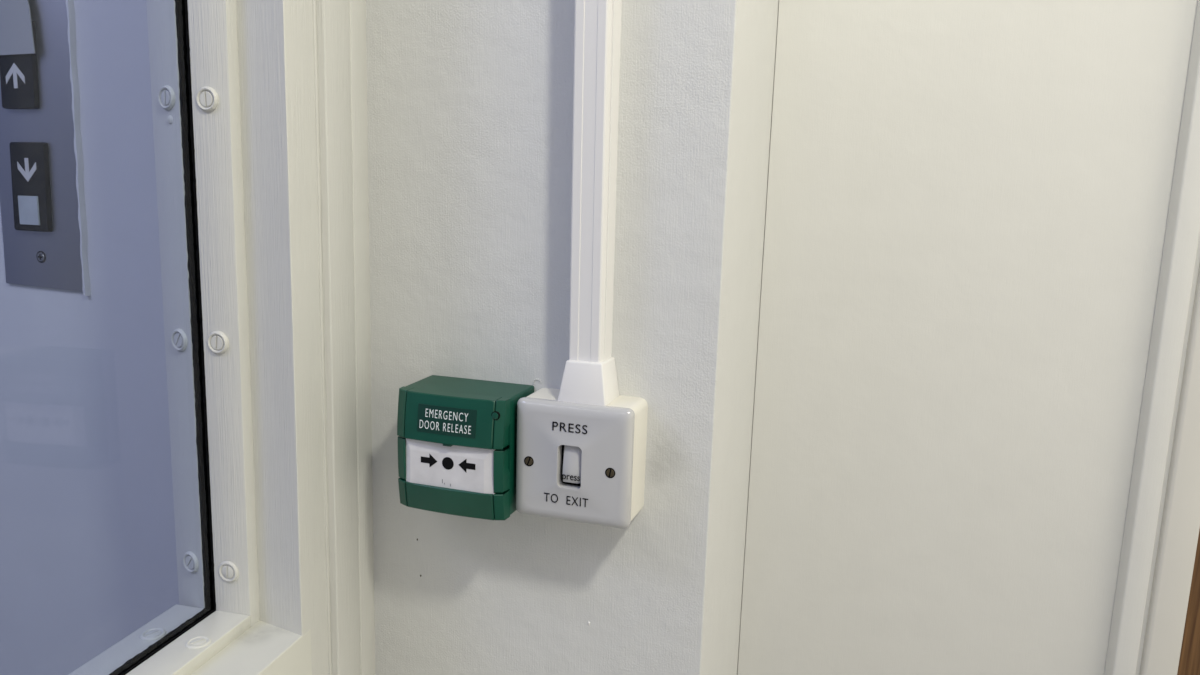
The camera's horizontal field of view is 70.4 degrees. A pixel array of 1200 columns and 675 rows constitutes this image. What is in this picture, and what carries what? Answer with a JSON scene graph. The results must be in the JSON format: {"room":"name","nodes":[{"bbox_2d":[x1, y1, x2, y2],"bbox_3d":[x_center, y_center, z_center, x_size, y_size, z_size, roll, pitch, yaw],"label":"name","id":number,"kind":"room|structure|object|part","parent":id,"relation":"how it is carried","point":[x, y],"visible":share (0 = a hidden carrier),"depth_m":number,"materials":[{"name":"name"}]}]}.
{"room":"building corridor","nodes":[
{"label":"building corridor","id":0,"kind":"room"},
{"bbox_2d":[0,0,778,674],"bbox_3d":[-1.082,-0.121,1.096,2.536,2.600,0.261,5,10,17],"label":"wall","id":1,"kind":"structure","parent":0,"point":[470,102],"depth_m":0.66,"materials":[{"name":"paint"}]},
{"bbox_2d":[0,0,90,295],"bbox_3d":[-0.523,-0.256,0.780,0.111,0.432,0.010,5,10,17],"label":"panel","id":2,"kind":"object","parent":1,"relation":"attached to","point":[45,232],"visible":1,"depth_m":0.79,"materials":[{"name":"silver metal"}]},
{"bbox_2d":[0,0,34,54],"bbox_3d":[-0.579,-0.343,0.779,0.146,0.167,0.001,5,10,17],"label":"card","id":3,"kind":"object","parent":2,"relation":"attached to","point":[16,31],"visible":1,"depth_m":0.77,"materials":[{"name":"grey paper"}]},
{"bbox_2d":[18,196,39,224],"bbox_3d":[-0.539,-0.120,0.802,0.024,0.027,0.002,5,10,17],"label":"button","id":4,"kind":"object","parent":2,"relation":"attached to","point":[28,206],"depth_m":0.80,"materials":[{"name":"white plastic"}]},
{"bbox_2d":[69,0,331,674],"bbox_3d":[-0.363,0.057,0.161,0.112,2.600,0.982,4,10,12],"label":"window frame","id":5,"kind":"structure","parent":1,"relation":"in","point":[234,83],"depth_m":0.60,"materials":[{"name":"paint"}]},
{"bbox_3d":[-0.384,0.811,0.293,0.106,1.070,0.914,4,10,12],"label":"rail","id":6,"kind":"part","parent":5,"relation":"part of","materials":[{"name":"paint"}]},
{"bbox_2d":[316,0,374,674],"bbox_3d":[-0.238,-0.022,0.660,0.100,2.600,0.062,4,10,12],"label":"trim","id":7,"kind":"structure","parent":1,"relation":"attached to","point":[341,24],"depth_m":0.65,"materials":[{"name":"paint"}]},
{"bbox_2d":[397,375,533,519],"bbox_3d":[-0.102,0.081,0.635,0.088,0.090,0.060,5,10,17],"label":"emergency door release","id":8,"kind":"object","parent":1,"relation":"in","point":[457,437],"depth_m":0.61,"materials":[{"name":"green plastic"}]},
{"bbox_3d":[-0.145,0.088,0.630,0.009,0.031,0.015,5,10,17],"label":"frame","id":9,"kind":"part","parent":8,"relation":"part of","materials":[{"name":"green plastic"}]},
{"bbox_3d":[-0.108,0.092,0.614,0.071,0.036,0.006,5,10,17],"label":"break plate","id":10,"kind":"part","parent":8,"relation":"part of","materials":[{"name":"white plastic"}]},
{"bbox_3d":[-0.070,0.095,0.606,0.007,0.031,0.015,5,10,17],"label":"frame","id":11,"kind":"part","parent":8,"relation":"part of","materials":[{"name":"green plastic"}]},
{"bbox_2d":[516,388,647,528],"bbox_3d":[-0.014,0.086,0.616,0.087,0.086,0.043,5,10,17],"label":"switch","id":12,"kind":"object","parent":1,"relation":"attached to","point":[576,462],"visible":1,"depth_m":0.60,"materials":[{"name":"white plastic"}]},
{"bbox_2d":[557,0,621,405],"bbox_3d":[0.006,-0.488,0.524,0.041,1.081,0.034,5,10,17],"label":"cable conduit","id":13,"kind":"object","parent":1,"relation":"attached to","point":[589,375],"visible":1,"depth_m":0.58,"materials":[{"name":"white plastic"}]},
{"bbox_3d":[0.002,-0.498,0.520,0.033,1.060,0.009,5,10,17],"label":"lid","id":14,"kind":"part","parent":13,"relation":"part of","materials":[{"name":"white plastic"}]},
{"bbox_2d":[737,0,1197,674],"bbox_3d":[0.338,-0.031,0.821,0.373,2.600,0.060,2,9,2],"label":"wall","id":15,"kind":"structure","parent":0,"point":[968,201],"depth_m":0.79,"materials":[{"name":"paint"}]},
{"bbox_2d":[1104,0,1199,674],"bbox_3d":[0.544,-0.023,0.808,0.062,2.600,0.077,2,9,2],"label":"trim","id":16,"kind":"structure","parent":15,"relation":"attached to","point":[1162,527],"depth_m":0.80,"materials":[{"name":"paint"}]},
{"bbox_3d":[0.558,-0.022,0.808,0.033,2.600,0.077,2,9,2],"label":"door frame","id":17,"kind":"part","parent":16,"relation":"part of","materials":[{"name":"paint"}]},
{"bbox_2d":[1177,530,1199,674],"bbox_3d":[0.980,0.210,0.830,0.823,2.140,0.045,2,9,2],"label":"door","id":18,"kind":"structure","parent":15,"relation":"in","point":[1189,661],"depth_m":0.83,"materials":[{"name":"brown wood"}]}
]}

